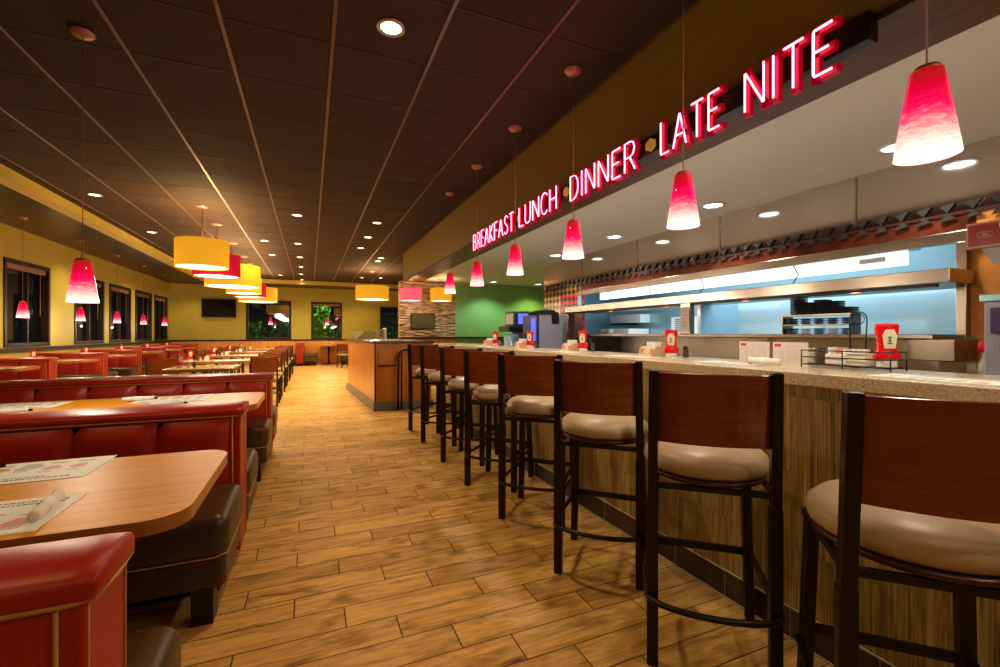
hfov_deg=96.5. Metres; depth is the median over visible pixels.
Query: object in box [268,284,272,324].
pendant lamp
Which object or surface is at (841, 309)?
stack
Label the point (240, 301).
diffuser
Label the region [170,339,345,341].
trim
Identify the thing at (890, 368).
basket
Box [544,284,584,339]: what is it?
tiles
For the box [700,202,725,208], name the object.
recessed light
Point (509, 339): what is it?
urn
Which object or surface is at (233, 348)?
dining chair
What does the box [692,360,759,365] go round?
placemat
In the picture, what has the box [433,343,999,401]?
countertop
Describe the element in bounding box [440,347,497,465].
bar stool
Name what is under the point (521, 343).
caddy
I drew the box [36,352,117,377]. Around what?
bench
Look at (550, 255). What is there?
recessed light
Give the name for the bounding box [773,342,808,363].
menu card
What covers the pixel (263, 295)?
pendant lamp
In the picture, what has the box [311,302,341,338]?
window
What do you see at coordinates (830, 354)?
packets
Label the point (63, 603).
bench
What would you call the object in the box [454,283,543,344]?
wall
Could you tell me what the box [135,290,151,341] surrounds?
window
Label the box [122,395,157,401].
roll
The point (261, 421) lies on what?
bench
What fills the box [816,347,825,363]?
pepper shaker
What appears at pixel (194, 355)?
dining chair
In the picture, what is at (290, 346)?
dining chair
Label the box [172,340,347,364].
trim
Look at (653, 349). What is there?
caddy
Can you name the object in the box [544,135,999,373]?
wall
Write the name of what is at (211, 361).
dining table
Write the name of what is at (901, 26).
soffit
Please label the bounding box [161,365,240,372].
dining table
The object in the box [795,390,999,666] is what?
bar stool
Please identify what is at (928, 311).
wall
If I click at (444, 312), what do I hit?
stone wall
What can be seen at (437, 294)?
pendant lamp
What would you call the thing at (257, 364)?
dining chair
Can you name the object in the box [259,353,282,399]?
dining chair
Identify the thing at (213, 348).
ketchup bottle
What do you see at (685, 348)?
pepper shaker
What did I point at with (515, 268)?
pendant lamp
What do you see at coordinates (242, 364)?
dining table
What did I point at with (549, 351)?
placemat
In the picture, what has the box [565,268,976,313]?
shelf
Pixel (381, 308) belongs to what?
window
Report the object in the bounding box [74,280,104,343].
window
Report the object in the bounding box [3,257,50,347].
window
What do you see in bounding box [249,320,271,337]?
bush
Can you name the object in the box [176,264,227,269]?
diffuser
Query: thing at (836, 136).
ceiling
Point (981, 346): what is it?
syrup bottle
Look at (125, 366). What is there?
bench
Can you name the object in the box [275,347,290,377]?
dining chair
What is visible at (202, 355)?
dining chair
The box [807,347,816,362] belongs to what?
salt shaker
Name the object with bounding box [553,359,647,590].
bar stool
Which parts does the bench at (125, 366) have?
seat, backrest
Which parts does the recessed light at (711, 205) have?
bulb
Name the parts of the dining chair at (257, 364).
backrest, leg, leg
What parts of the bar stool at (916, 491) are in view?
leg, leg, seat frame, seat, backrest, leg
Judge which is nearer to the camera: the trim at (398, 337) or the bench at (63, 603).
the bench at (63, 603)
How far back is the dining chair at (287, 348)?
11.23 m
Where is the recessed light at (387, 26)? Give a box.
[376,17,404,37]
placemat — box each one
[0,401,74,408]
[0,455,116,484]
[0,492,88,535]
[130,395,213,403]
[549,351,591,352]
[604,355,655,357]
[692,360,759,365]
[862,373,999,385]
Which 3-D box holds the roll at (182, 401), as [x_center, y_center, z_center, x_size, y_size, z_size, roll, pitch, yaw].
[-2.110,0.449,2.841,0.195,0.037,0.031,0,0,-35]
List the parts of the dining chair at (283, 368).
backrest, leg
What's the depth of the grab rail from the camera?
7.00 m
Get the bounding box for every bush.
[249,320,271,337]
[270,317,288,337]
[313,306,335,336]
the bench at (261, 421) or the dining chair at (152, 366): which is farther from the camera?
the dining chair at (152, 366)
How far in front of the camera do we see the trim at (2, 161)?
6.36 m
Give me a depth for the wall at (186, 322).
17.14 m
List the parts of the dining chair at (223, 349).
backrest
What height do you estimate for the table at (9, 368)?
0.760 m
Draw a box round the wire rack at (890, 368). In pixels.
[801,311,906,371]
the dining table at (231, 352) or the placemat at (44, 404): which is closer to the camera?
the placemat at (44, 404)
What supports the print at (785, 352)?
attached to the menu card at (789, 352)
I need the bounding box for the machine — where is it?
[523,309,566,348]
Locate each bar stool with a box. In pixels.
[407,344,451,432]
[420,345,472,445]
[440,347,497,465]
[463,350,533,492]
[497,353,572,526]
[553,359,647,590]
[643,369,785,666]
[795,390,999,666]
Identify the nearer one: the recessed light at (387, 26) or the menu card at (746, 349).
the menu card at (746, 349)
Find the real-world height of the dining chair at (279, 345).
0.848 m
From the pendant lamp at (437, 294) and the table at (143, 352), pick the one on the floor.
the table at (143, 352)
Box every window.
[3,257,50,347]
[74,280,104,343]
[109,283,130,342]
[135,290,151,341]
[154,294,167,340]
[246,301,290,338]
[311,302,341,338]
[380,307,397,338]
[565,230,977,361]
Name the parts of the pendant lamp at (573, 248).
lamp shade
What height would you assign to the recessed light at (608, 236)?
0.014 m
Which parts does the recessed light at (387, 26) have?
bulb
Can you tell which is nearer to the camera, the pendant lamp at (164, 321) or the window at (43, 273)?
the window at (43, 273)
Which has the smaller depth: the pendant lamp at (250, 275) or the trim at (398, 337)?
the pendant lamp at (250, 275)
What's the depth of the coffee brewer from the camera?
7.17 m
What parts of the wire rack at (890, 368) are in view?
handle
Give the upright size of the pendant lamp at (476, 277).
1.305 m
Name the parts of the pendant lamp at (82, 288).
lamp shade, cord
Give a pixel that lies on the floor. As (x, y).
(361, 547)
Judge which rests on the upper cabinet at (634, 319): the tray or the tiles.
the tray
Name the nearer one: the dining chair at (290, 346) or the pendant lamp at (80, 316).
the pendant lamp at (80, 316)
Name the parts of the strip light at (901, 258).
warning plate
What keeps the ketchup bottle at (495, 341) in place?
on the bar counter at (812, 393)
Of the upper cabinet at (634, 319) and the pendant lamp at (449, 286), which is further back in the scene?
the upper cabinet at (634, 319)
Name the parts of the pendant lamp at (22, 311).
lamp shade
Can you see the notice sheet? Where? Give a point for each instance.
(684, 310)
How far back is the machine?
6.35 m
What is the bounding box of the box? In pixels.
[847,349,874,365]
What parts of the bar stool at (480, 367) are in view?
leg, seat frame, backrest, leg, seat, leg, leg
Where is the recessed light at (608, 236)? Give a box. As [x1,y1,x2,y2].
[605,235,622,238]
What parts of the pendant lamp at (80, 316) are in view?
lamp shade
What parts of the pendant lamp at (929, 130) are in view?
cord, lamp shade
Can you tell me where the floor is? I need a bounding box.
[127,363,831,666]
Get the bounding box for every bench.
[0,357,57,380]
[0,372,277,481]
[0,400,257,627]
[0,532,180,666]
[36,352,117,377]
[81,349,145,375]
[115,347,165,364]
[141,345,183,358]
[160,344,197,352]
[291,343,317,365]
[340,352,346,364]
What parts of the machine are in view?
panel, lit panel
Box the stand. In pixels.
[346,339,434,410]
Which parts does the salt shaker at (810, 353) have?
lid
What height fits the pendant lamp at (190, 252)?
0.885 m
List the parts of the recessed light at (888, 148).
bulb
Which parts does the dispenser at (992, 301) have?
label panel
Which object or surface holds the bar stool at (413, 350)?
on the floor
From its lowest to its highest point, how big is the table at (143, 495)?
0.755 m
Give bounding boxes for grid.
[0,0,700,282]
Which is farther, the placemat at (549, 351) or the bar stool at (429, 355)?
the bar stool at (429, 355)
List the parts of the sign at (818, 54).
gold plate, gold plate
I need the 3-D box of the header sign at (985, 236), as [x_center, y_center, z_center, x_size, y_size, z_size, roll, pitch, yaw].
[2.676,-0.352,2.053,0.107,0.455,0.750,0,0,-23]
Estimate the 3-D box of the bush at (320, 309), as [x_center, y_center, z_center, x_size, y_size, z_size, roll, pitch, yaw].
[-8.135,-0.111,20.072,1.703,2.932,1.658,0,0,-23]
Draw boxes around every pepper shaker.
[591,343,594,351]
[683,346,688,357]
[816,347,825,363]
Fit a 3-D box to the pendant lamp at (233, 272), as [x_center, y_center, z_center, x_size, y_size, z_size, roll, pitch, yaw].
[-4.725,-1.387,7.444,0.680,0.885,0.680,0,0,-23]
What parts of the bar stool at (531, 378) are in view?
leg, leg, seat frame, backrest, seat, leg, leg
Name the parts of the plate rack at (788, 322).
plate, plate, plate, plate, plate, plate, plate, plate, plate, plate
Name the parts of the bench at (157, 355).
backrest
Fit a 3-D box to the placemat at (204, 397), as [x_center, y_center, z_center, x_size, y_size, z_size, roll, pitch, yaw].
[-2.299,0.464,3.151,0.430,0.002,0.280,0,0,-22]
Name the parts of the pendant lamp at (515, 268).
lamp shade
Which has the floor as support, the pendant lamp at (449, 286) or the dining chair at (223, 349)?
the dining chair at (223, 349)
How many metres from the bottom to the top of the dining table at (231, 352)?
0.760 m
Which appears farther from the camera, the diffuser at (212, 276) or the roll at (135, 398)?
the diffuser at (212, 276)
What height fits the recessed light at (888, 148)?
0.014 m
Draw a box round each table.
[0,366,39,371]
[0,392,264,410]
[0,450,226,548]
[55,373,225,378]
[57,359,98,362]
[108,354,136,357]
[142,351,162,353]
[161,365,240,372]
[183,358,279,373]
[206,354,275,388]
[223,351,288,380]
[235,348,291,372]
[320,345,336,364]
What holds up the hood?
attached to the machine
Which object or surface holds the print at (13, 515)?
on the placemat at (13, 513)
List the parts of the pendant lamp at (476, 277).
lamp shade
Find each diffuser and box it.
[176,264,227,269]
[194,274,238,278]
[205,284,258,288]
[227,292,257,293]
[235,296,264,297]
[240,301,275,302]
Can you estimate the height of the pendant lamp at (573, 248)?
1.305 m
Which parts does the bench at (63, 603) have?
backrest, seat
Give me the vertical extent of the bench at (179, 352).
0.860 m
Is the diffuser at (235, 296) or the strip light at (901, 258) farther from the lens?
the diffuser at (235, 296)
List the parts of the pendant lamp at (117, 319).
lamp shade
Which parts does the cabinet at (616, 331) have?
door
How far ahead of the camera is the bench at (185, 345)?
15.47 m
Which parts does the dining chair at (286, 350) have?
backrest, leg, leg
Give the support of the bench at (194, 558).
on the floor
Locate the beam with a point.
(9, 178)
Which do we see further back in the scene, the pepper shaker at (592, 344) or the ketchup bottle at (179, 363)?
the ketchup bottle at (179, 363)
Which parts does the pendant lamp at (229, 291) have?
lamp shade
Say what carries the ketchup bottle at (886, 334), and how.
in the wire rack at (890, 368)
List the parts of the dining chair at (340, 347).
backrest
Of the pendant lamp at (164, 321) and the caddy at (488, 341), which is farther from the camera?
the pendant lamp at (164, 321)
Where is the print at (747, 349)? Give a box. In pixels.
[741,343,766,357]
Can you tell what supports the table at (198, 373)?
on the floor
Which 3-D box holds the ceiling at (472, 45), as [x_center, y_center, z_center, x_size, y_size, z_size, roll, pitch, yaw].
[-2.497,-1.880,7.904,11.400,0.100,23.500,0,0,-23]
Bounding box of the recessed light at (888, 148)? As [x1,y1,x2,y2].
[876,141,895,153]
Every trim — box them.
[0,157,397,284]
[0,340,169,352]
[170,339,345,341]
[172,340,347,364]
[398,337,503,338]
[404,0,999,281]
[545,194,999,291]
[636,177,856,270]
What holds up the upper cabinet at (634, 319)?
attached to the wall at (928, 311)
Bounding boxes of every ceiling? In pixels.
[0,0,695,290]
[423,15,999,286]
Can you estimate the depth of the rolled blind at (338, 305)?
18.31 m
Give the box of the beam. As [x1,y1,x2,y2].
[0,163,397,288]
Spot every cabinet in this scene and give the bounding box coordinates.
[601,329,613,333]
[609,314,649,324]
[614,329,648,333]
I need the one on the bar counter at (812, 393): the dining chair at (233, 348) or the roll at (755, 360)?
the roll at (755, 360)
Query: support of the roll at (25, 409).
on the placemat at (44, 404)
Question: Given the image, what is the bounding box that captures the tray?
[609,323,637,324]
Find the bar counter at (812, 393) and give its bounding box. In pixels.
[433,343,999,666]
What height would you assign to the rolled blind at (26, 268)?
0.090 m
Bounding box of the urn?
[504,334,518,345]
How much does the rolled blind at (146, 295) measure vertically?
0.090 m
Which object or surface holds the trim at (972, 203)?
attached to the wall at (972, 173)
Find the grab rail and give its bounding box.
[397,349,407,409]
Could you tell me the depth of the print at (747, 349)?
2.46 m
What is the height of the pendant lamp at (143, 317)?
1.583 m
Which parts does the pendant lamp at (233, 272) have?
lamp shade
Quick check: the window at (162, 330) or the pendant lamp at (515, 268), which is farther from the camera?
the window at (162, 330)
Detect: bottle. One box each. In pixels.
[30,350,36,356]
[176,355,183,367]
[187,350,192,360]
[211,347,215,354]
[492,332,498,345]
[526,331,533,347]
[578,331,587,350]
[664,330,678,356]
[872,324,900,366]
[977,340,984,374]
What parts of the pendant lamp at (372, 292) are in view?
lamp shade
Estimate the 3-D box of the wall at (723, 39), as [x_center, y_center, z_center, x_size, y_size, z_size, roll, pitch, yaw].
[0.752,-1.570,4.043,0.600,0.720,13.850,0,0,-23]
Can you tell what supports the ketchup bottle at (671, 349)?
on the bar counter at (812, 393)
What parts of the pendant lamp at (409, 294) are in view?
lamp shade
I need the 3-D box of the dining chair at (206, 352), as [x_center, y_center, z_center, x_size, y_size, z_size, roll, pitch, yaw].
[-6.378,0.798,9.619,0.410,0.848,0.487,0,0,-20]
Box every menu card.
[739,341,769,359]
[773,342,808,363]
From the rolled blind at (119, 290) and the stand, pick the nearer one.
the stand
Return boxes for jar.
[807,352,816,362]
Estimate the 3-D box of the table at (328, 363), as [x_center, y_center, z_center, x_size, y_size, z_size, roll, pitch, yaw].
[-6.794,0.840,17.687,0.600,0.760,1.170,0,0,-23]
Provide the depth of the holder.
8.81 m
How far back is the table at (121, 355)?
9.33 m
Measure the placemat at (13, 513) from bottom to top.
0.002 m
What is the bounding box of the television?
[201,299,235,317]
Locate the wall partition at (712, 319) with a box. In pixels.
[698,304,737,333]
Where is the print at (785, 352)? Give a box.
[774,344,804,360]
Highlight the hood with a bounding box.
[529,309,558,323]
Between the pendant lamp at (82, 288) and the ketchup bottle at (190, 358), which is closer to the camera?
the pendant lamp at (82, 288)
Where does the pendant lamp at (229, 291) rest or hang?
hanging from the ceiling at (472, 45)
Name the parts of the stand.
drawer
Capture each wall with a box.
[0,223,168,357]
[169,283,397,343]
[398,281,455,385]
[403,0,899,280]
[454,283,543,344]
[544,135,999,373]
[585,244,955,333]
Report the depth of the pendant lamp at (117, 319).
10.39 m
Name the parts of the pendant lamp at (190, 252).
lamp shade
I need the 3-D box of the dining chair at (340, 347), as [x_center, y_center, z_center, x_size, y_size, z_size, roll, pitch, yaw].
[-5.580,0.798,16.016,0.410,0.848,0.487,0,0,-43]
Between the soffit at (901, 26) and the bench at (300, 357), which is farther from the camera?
the bench at (300, 357)
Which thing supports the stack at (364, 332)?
on the stand
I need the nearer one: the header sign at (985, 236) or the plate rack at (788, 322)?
the header sign at (985, 236)
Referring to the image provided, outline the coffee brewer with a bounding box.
[499,311,529,338]
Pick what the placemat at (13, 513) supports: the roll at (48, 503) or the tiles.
the roll at (48, 503)
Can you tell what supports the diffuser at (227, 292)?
attached to the pendant lamp at (229, 291)
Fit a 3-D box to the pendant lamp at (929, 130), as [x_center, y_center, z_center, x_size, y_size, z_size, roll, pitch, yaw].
[1.264,-1.177,1.321,0.152,1.305,0.152,0,0,-23]
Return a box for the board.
[671,316,697,333]
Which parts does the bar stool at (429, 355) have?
leg, seat frame, backrest, leg, seat, leg, leg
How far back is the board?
6.82 m
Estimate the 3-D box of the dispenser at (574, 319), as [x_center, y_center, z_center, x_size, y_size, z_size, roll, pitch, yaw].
[1.007,0.010,6.249,0.230,0.580,0.170,0,0,-23]
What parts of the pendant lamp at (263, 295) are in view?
lamp shade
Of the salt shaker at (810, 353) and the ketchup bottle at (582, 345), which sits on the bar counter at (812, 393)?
the ketchup bottle at (582, 345)
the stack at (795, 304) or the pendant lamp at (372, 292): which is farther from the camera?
the pendant lamp at (372, 292)
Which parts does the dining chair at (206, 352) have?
backrest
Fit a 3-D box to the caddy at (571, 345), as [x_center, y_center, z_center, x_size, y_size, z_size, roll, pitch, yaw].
[0.609,0.102,3.879,0.100,0.095,0.140,0,0,-23]
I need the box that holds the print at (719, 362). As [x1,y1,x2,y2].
[695,361,750,364]
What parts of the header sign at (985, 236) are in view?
panel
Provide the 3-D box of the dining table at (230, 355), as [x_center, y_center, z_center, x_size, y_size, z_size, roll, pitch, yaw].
[-5.560,0.840,9.534,1.720,0.760,0.720,0,0,-23]
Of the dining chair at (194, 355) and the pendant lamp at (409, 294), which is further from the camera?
the pendant lamp at (409, 294)
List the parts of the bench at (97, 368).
seat, seat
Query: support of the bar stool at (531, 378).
on the floor
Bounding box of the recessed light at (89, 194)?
[86,193,102,196]
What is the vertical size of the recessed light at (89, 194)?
0.012 m
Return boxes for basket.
[801,349,906,371]
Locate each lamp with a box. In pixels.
[16,216,29,317]
[65,25,98,302]
[75,240,85,320]
[113,255,120,322]
[140,266,146,323]
[162,274,167,325]
[174,204,228,270]
[192,223,239,278]
[204,242,260,288]
[226,256,261,294]
[234,263,265,297]
[238,287,276,302]
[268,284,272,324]
[355,271,388,300]
[400,279,421,301]
[430,278,451,301]
[444,192,455,293]
[470,164,483,285]
[507,125,523,275]
[562,65,583,259]
[567,284,938,313]
[667,0,699,229]
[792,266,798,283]
[893,0,963,165]
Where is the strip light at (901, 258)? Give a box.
[600,249,920,299]
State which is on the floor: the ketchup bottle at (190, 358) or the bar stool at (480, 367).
the bar stool at (480, 367)
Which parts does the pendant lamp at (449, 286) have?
lamp shade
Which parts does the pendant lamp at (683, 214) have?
lamp shade, cord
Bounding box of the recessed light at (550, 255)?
[549,254,561,256]
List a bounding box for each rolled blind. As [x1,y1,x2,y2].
[7,262,45,275]
[111,287,128,293]
[137,293,149,297]
[313,304,339,306]
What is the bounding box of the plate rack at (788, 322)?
[782,313,860,333]
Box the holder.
[376,328,385,339]
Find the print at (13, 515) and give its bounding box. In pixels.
[0,497,69,534]
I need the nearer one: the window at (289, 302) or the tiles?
the tiles
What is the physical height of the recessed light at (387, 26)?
0.012 m
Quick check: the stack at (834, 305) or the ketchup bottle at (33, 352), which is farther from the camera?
the ketchup bottle at (33, 352)
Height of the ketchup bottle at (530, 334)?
0.173 m
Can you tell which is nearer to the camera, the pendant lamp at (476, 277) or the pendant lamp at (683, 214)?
the pendant lamp at (683, 214)
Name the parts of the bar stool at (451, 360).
leg, seat frame, backrest, leg, seat, leg, leg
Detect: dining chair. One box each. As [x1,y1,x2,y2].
[145,358,177,374]
[168,354,195,365]
[181,353,208,373]
[196,350,217,373]
[202,349,225,372]
[210,348,231,373]
[218,347,238,372]
[224,346,240,372]
[250,356,279,406]
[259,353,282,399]
[263,351,284,391]
[268,349,287,387]
[270,348,289,380]
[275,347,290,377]
[276,346,292,373]
[279,345,292,366]
[336,344,347,367]
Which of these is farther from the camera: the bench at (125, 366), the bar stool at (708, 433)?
the bench at (125, 366)
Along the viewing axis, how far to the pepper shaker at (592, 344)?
3.71 m
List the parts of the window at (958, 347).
frame, post, sill, frame, frame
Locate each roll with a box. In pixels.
[0,407,32,412]
[27,488,65,522]
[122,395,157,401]
[149,400,186,404]
[747,356,782,365]
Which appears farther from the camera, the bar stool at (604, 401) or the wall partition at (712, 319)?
the wall partition at (712, 319)
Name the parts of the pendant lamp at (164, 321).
cord, lamp shade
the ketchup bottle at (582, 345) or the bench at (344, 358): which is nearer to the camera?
the ketchup bottle at (582, 345)
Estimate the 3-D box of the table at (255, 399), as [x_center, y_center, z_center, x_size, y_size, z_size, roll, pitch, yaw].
[-2.699,0.843,2.829,2.100,0.755,0.740,0,0,-23]
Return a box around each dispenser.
[568,313,581,342]
[979,294,999,374]
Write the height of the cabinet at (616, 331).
1.300 m
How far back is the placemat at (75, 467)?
1.52 m
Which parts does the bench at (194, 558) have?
backrest, seat, seat, leg, seat, seat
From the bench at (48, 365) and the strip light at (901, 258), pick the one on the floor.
the bench at (48, 365)
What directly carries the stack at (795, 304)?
on the plate rack at (788, 322)
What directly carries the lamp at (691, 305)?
attached to the window at (958, 347)
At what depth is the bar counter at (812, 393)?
1.77 m
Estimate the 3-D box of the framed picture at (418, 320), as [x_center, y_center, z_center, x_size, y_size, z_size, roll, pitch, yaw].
[-1.771,-0.280,10.232,0.560,0.360,0.024,0,0,-23]
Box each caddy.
[483,338,492,344]
[514,339,526,347]
[561,340,578,350]
[638,342,663,356]
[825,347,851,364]
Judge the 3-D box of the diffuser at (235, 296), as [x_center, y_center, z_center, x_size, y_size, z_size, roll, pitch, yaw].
[-6.537,-0.959,11.672,0.720,0.004,0.720,0,0,-23]
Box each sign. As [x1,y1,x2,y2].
[473,10,877,251]
[966,219,999,263]
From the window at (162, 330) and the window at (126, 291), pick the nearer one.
the window at (126, 291)
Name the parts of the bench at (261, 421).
backrest, seat, leg, seat, seat, seat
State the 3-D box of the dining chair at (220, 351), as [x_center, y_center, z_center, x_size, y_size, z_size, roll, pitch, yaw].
[-6.827,0.798,10.667,0.410,0.848,0.487,0,0,-21]
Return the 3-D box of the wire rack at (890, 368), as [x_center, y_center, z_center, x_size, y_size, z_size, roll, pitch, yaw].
[1.494,0.027,1.903,0.115,0.247,0.346,0,0,-23]
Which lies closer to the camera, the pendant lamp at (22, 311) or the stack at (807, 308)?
the stack at (807, 308)
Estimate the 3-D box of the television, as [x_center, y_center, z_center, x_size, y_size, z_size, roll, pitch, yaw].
[-10.545,-0.945,16.745,1.110,0.690,0.094,0,0,-23]
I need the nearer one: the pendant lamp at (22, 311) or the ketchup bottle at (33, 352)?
the pendant lamp at (22, 311)
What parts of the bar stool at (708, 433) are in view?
leg, seat, seat frame, backrest, leg, leg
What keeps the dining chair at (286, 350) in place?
on the floor
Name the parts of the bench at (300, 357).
backrest, seat, seat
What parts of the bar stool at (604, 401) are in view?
leg, leg, backrest, seat frame, seat, leg, leg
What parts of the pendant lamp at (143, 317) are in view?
lamp shade, cord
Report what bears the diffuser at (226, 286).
attached to the pendant lamp at (250, 275)
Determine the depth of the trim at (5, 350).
9.35 m
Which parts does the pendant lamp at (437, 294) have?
lamp shade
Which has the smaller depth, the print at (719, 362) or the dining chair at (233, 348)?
the print at (719, 362)
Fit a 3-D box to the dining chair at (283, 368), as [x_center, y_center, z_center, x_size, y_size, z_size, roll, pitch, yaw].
[-4.744,0.798,9.380,0.410,0.848,0.487,0,0,-26]
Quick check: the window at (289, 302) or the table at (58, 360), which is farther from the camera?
the window at (289, 302)
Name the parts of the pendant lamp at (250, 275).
lamp shade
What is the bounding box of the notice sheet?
[681,307,688,330]
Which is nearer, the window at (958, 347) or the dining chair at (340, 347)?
the window at (958, 347)
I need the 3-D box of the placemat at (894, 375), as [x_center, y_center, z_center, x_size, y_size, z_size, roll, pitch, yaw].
[1.442,0.149,1.462,0.196,0.002,0.344,0,0,-22]
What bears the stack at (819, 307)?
on the plate rack at (788, 322)
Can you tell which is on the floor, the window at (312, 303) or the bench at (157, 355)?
the bench at (157, 355)
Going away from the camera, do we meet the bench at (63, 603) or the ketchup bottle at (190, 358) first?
the bench at (63, 603)
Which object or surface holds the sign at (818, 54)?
attached to the wall at (723, 39)
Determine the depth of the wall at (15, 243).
9.20 m
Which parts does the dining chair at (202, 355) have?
backrest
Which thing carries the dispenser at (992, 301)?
on the countertop
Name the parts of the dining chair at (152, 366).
leg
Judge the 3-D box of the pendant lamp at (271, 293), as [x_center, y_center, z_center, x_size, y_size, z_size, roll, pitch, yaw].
[-7.233,-1.385,13.332,1.040,0.890,1.040,0,0,-23]
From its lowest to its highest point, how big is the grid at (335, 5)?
0.016 m
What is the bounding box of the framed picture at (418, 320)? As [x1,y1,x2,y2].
[411,313,434,328]
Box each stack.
[350,331,376,339]
[790,299,807,314]
[801,302,815,314]
[813,299,831,313]
[825,301,845,313]
[838,307,858,312]
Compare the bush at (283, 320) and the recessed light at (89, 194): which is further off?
the bush at (283, 320)
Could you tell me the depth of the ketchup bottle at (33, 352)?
7.52 m
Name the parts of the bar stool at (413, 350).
leg, backrest, seat, leg, leg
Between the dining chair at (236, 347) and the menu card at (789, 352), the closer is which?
the menu card at (789, 352)
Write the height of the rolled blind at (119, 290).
0.090 m
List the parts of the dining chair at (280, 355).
backrest, leg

